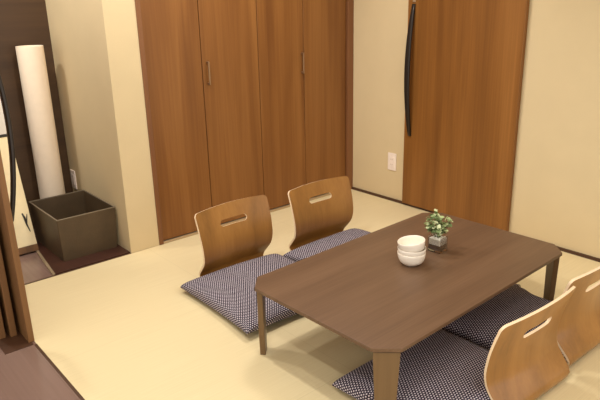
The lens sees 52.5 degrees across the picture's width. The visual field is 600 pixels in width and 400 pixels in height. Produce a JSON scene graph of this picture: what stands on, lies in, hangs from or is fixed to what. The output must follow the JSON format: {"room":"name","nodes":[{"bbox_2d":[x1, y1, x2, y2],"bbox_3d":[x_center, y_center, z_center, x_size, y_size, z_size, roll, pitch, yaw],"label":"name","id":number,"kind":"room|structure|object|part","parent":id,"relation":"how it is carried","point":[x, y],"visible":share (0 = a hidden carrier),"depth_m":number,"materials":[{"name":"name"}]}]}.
{"room":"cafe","nodes":[
{"label":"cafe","id":0,"kind":"room"},
{"bbox_2d":[0,0,72,228],"bbox_3d":[-2.566,-0.679,2.874,2.953,2.410,0.120,-16,23,-38],"label":"wall","id":1,"kind":"structure","parent":0,"point":[22,22],"depth_m":3.62,"materials":[{"name":"brown wood"}]},
{"bbox_2d":[36,250,54,274],"bbox_3d":[-1.509,0.293,3.497,0.014,0.008,0.788,-13,22,-32],"label":"trim","id":2,"kind":"structure","parent":1,"relation":"attached to","point":[37,251],"depth_m":3.33,"materials":[{"name":"wood"}]},
{"bbox_2d":[45,0,158,253],"bbox_3d":[-1.172,-0.894,3.430,0.177,2.410,0.797,-16,23,-38],"label":"wall","id":3,"kind":"structure","parent":0,"point":[95,43],"depth_m":3.36,"materials":[{"name":"beige paint"}]},
{"bbox_2d":[70,169,77,188],"bbox_3d":[-1.447,-0.133,3.888,0.011,0.120,0.072,-16,23,-38],"label":"wall outlet","id":4,"kind":"object","parent":3,"relation":"attached to","point":[72,172],"visible":1,"depth_m":3.88,"materials":[{"name":"white plastic"}]},
{"bbox_2d":[25,253,130,284],"bbox_3d":[-1.234,0.391,3.225,0.730,0.022,0.012,-16,23,-38],"label":"trim","id":5,"kind":"structure","parent":3,"relation":"attached to","point":[128,253],"depth_m":3.25,"materials":[{"name":"brown wood"}]},
{"bbox_2d":[135,0,163,244],"bbox_3d":[-0.849,-0.709,3.262,0.026,2.030,0.064,-16,23,-38],"label":"door frame","id":6,"kind":"structure","parent":3,"relation":"attached to","point":[137,2],"depth_m":3.32,"materials":[{"name":"brown wood"}]},
{"bbox_2d":[140,0,263,239],"bbox_3d":[-0.539,-0.782,3.492,0.749,1.975,0.050,-16,23,-38],"label":"closet door","id":7,"kind":"structure","parent":3,"relation":"in","point":[201,56],"depth_m":3.55,"materials":[{"name":"brown wood"}]},
{"bbox_3d":[-0.700,-0.740,3.377,0.346,1.975,0.026,-16,23,-38],"label":"door panel","id":8,"kind":"part","parent":7,"relation":"part of","materials":[{"name":"brown wood"}]},
{"bbox_3d":[-0.526,-0.730,3.503,0.009,0.132,0.026,-16,23,-38],"label":"handle","id":9,"kind":"part","parent":7,"relation":"part of","materials":[{"name":"metal"}]},
{"bbox_3d":[-0.415,-0.823,3.608,0.400,1.975,0.026,-16,23,-38],"label":"door panel","id":10,"kind":"part","parent":7,"relation":"part of","materials":[{"name":"brown wood"}]},
{"bbox_2d":[164,193,329,243],"bbox_3d":[-0.247,0.084,4.053,1.509,0.024,0.059,-16,23,-38],"label":"sill","id":11,"kind":"structure","parent":3,"relation":"attached to","point":[325,194],"depth_m":3.88,"materials":[{"name":"wood"}]},
{"bbox_2d":[256,0,345,208],"bbox_3d":[0.031,-0.947,3.954,0.748,1.975,0.050,-16,23,-38],"label":"closet door","id":12,"kind":"structure","parent":3,"relation":"in","point":[301,43],"depth_m":4.01,"materials":[{"name":"brown wood"}]},
{"bbox_3d":[-0.123,-0.908,3.845,0.364,1.975,0.026,-16,23,-38],"label":"door panel","id":13,"kind":"part","parent":12,"relation":"part of","materials":[{"name":"brown wood"}]},
{"bbox_3d":[0.018,-0.887,3.945,0.009,0.132,0.026,-16,23,-38],"label":"handle","id":14,"kind":"part","parent":12,"relation":"part of","materials":[{"name":"metal"}]},
{"bbox_3d":[0.162,-0.990,4.076,0.380,1.975,0.026,-16,23,-38],"label":"door panel","id":15,"kind":"part","parent":12,"relation":"part of","materials":[{"name":"brown wood"}]},
{"bbox_2d":[0,189,599,399],"bbox_3d":[-0.573,0.717,2.256,4.600,0.060,4.400,-16,23,-38],"label":"floor","id":16,"kind":"structure","parent":0,"point":[125,327],"depth_m":2.53,"materials":[{"name":"wicker"}]},
{"bbox_2d":[0,328,33,354],"bbox_3d":[-1.486,0.507,2.877,0.113,0.013,1.015,-16,23,-38],"label":"door track","id":17,"kind":"object","parent":16,"relation":"on","point":[9,344],"visible":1,"depth_m":2.55,"materials":[{"name":"brown wood"}]},
{"bbox_2d":[0,309,5,338],"bbox_3d":[-1.547,-0.449,2.567,0.027,2.000,0.800,-16,23,-38],"label":"door","id":18,"kind":"structure","parent":17,"relation":"on","point":[2,331],"depth_m":2.58,"materials":[{"name":"brown wood"}]},
{"bbox_2d":[0,246,16,336],"bbox_3d":[-1.506,-0.456,2.583,0.026,2.000,0.800,-16,23,-38],"label":"door","id":19,"kind":"structure","parent":17,"relation":"on","point":[5,301],"depth_m":2.56,"materials":[{"name":"brown wood"}]},
{"bbox_2d":[0,75,34,342],"bbox_3d":[-1.385,-0.449,2.555,0.088,2.000,0.800,-16,23,-38],"label":"door","id":20,"kind":"structure","parent":17,"relation":"on","point":[8,242],"depth_m":2.44,"materials":[{"name":"brown wood"}]},
{"bbox_3d":[-1.145,-0.305,2.326,0.067,0.810,0.036,-16,23,-38],"label":"handle","id":21,"kind":"part","parent":20,"relation":"part of","materials":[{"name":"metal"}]},
{"bbox_2d":[0,99,38,254],"bbox_3d":[-1.764,-0.319,3.342,0.326,1.274,0.386,-16,23,-38],"label":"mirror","id":22,"kind":"object","parent":16,"relation":"on","point":[24,231],"visible":0.59,"depth_m":3.45,"materials":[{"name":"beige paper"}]},
{"bbox_3d":[-1.833,-0.651,3.309,0.326,0.640,0.020,-16,7,-38],"label":"panel","id":23,"kind":"part","parent":22,"relation":"part of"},
{"bbox_3d":[-1.703,-0.019,3.374,0.326,0.626,0.020,-16,7,-38],"label":"panel","id":24,"kind":"part","parent":22,"relation":"part of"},
{"bbox_2d":[34,344,84,399],"bbox_3d":[-0.197,0.923,1.539,0.010,0.021,2.780,-16,23,-38],"label":"trim","id":25,"kind":"structure","parent":16,"relation":"attached to","point":[36,345],"depth_m":2.34,"materials":[{"name":"brown wood"}]},
{"bbox_2d":[34,228,129,274],"bbox_3d":[-1.377,0.256,3.604,0.421,0.006,0.781,-16,23,-38],"label":"board","id":26,"kind":"object","parent":16,"relation":"on","point":[58,266],"visible":0.43,"depth_m":3.38,"materials":[{"name":"brown wood"}]},
{"bbox_2d":[15,45,64,198],"bbox_3d":[-1.538,-0.352,3.663,0.160,1.118,0.160,-16,23,-38],"label":"floor lamp","id":27,"kind":"object","parent":26,"relation":"on","point":[31,60],"visible":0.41,"depth_m":3.57,"materials":[{"name":"white plastic"}]},
{"bbox_2d":[29,190,117,261],"bbox_3d":[-1.317,0.140,3.550,0.334,0.246,0.454,-16,23,-38],"label":"waste bin","id":28,"kind":"object","parent":26,"relation":"on","point":[77,224],"visible":1,"depth_m":3.44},
{"bbox_2d":[194,195,272,276],"bbox_3d":[-0.222,0.233,2.990,0.443,0.383,0.406,-17,24,-39],"label":"chair","id":29,"kind":"object","parent":16,"relation":"on","point":[247,239],"visible":0.59,"depth_m":3.09,"materials":[{"name":"brown wood"}]},
{"bbox_2d":[180,254,297,333],"bbox_3d":[-0.172,0.406,2.900,0.582,0.086,0.584,-15,23,-36],"label":"floor cushion","id":30,"kind":"object","parent":29,"relation":"on","point":[230,291],"visible":0.66,"depth_m":2.79,"materials":[{"name":"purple fabric"}]},
{"bbox_2d":[288,176,352,250],"bbox_3d":[0.220,0.122,3.296,0.443,0.383,0.406,-16,23,-37],"label":"chair","id":31,"kind":"object","parent":16,"relation":"on","point":[324,218],"visible":0.69,"depth_m":3.41,"materials":[{"name":"brown wood"}]},
{"bbox_2d":[283,228,370,261],"bbox_3d":[0.305,0.283,3.237,0.560,0.089,0.576,-17,24,-39],"label":"floor cushion","id":32,"kind":"object","parent":31,"relation":"on","point":[310,249],"visible":0.24,"depth_m":3.28,"materials":[{"name":"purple fabric"}]},
{"bbox_2d":[254,213,561,399],"bbox_3d":[0.472,0.408,2.534,1.199,0.306,0.726,-17,24,-39],"label":"table","id":33,"kind":"object","parent":16,"relation":"on","point":[359,290],"visible":0.84,"depth_m":2.34,"materials":[{"name":"brown wood"}]},
{"bbox_3d":[-0.150,0.473,2.411,0.023,0.288,0.087,0,18,3],"label":"leg","id":34,"kind":"part","parent":33,"relation":"part of","materials":[{"name":"brown wood"}]},
{"bbox_3d":[0.275,0.611,1.963,0.087,0.288,0.023,0,18,3],"label":"leg","id":35,"kind":"part","parent":33,"relation":"part of","materials":[{"name":"brown wood"}]},
{"bbox_2d":[397,251,425,266],"bbox_3d":[0.454,0.236,2.482,0.114,0.054,0.114,-16,23,-38],"label":"bowl","id":36,"kind":"object","parent":33,"relation":"on","point":[408,261],"visible":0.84,"depth_m":2.44,"materials":[{"name":"white ceramic"}]},
{"bbox_2d":[398,246,425,256],"bbox_3d":[0.454,0.216,2.476,0.114,0.054,0.114,6,20,20],"label":"bowl","id":37,"kind":"object","parent":36,"relation":"on","point":[407,254],"visible":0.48,"depth_m":2.43,"materials":[{"name":"white ceramic"}]},
{"bbox_2d":[397,235,424,252],"bbox_3d":[0.450,0.186,2.467,0.111,0.064,0.111,-8,19,-19],"label":"bowl","id":38,"kind":"object","parent":37,"relation":"on","point":[411,243],"visible":0.8,"depth_m":2.48,"materials":[{"name":"white ceramic"}]},
{"bbox_2d":[424,209,452,253],"bbox_3d":[0.590,0.131,2.595,0.122,0.176,0.123,-18,25,-42],"label":"potted plant","id":39,"kind":"object","parent":33,"relation":"on","point":[437,243],"visible":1,"depth_m":2.58,"materials":[{"name":"green plant"}]},
{"bbox_3d":[1.094,0.362,2.662,0.023,0.288,0.087,0,18,3],"label":"leg","id":40,"kind":"part","parent":33,"relation":"part of","materials":[{"name":"brown wood"}]},
{"bbox_2d":[484,286,575,399],"bbox_3d":[0.687,0.477,2.185,0.443,0.383,0.406,-15,23,-36],"label":"chair","id":41,"kind":"object","parent":16,"relation":"on","point":[518,366],"visible":0.77,"depth_m":2.04,"materials":[{"name":"brown wood"}]},
{"bbox_2d":[332,329,490,399],"bbox_3d":[0.500,0.636,2.161,0.580,0.084,0.512,-16,23,-37],"label":"floor cushion","id":42,"kind":"object","parent":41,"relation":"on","point":[444,365],"visible":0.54,"depth_m":2.14,"materials":[{"name":"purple fabric"}]},
{"bbox_2d":[557,266,599,365],"bbox_3d":[1.025,0.373,2.479,0.443,0.383,0.406,-16,23,-37],"label":"chair","id":43,"kind":"object","parent":16,"relation":"on","point":[578,333],"visible":0.5,"depth_m":2.31,"materials":[{"name":"brown wood"}]},
{"bbox_2d":[442,284,566,361],"bbox_3d":[0.947,0.499,2.542,0.570,0.086,0.508,-17,24,-39],"label":"floor cushion","id":44,"kind":"object","parent":43,"relation":"on","point":[480,326],"visible":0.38,"depth_m":2.51,"materials":[{"name":"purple fabric"}]},
{"bbox_2d":[353,0,599,257],"bbox_3d":[1.477,-0.819,3.020,0.120,2.410,3.520,-16,23,-38],"label":"wall","id":45,"kind":"structure","parent":0,"point":[555,200],"depth_m":3.31,"materials":[{"name":"beige paint"}]},
{"bbox_2d":[345,0,353,188],"bbox_3d":[0.327,-1.049,4.212,0.054,2.030,0.070,-16,23,-38],"label":"trim","id":46,"kind":"structure","parent":45,"relation":"attached to","point":[349,3],"depth_m":4.27,"materials":[{"name":"brown wood"}]},
{"bbox_2d":[388,152,396,170],"bbox_3d":[0.628,-0.261,4.159,0.011,0.120,0.072,-16,23,-38],"label":"wall outlet","id":47,"kind":"object","parent":45,"relation":"attached to","point":[391,156],"visible":1,"depth_m":4.15,"materials":[{"name":"white plastic"}]},
{"bbox_2d":[402,0,529,230],"bbox_3d":[0.918,-0.842,3.533,0.084,2.000,0.790,-16,23,-38],"label":"door","id":48,"kind":"structure","parent":45,"relation":"in","point":[464,65],"depth_m":3.60,"materials":[{"name":"brown wood"}]},
{"bbox_3d":[0.685,-0.800,3.815,0.060,0.816,0.036,-16,23,-38],"label":"handle","id":49,"kind":"part","parent":48,"relation":"part of","materials":[{"name":"metal"}]},
{"bbox_2d":[352,187,599,261],"bbox_3d":[1.491,0.289,3.291,0.012,0.016,3.399,-16,23,-38],"label":"baseboard","id":50,"kind":"structure","parent":45,"relation":"attached to","point":[353,188],"depth_m":4.03,"materials":[{"name":"brown wood"}]}
]}

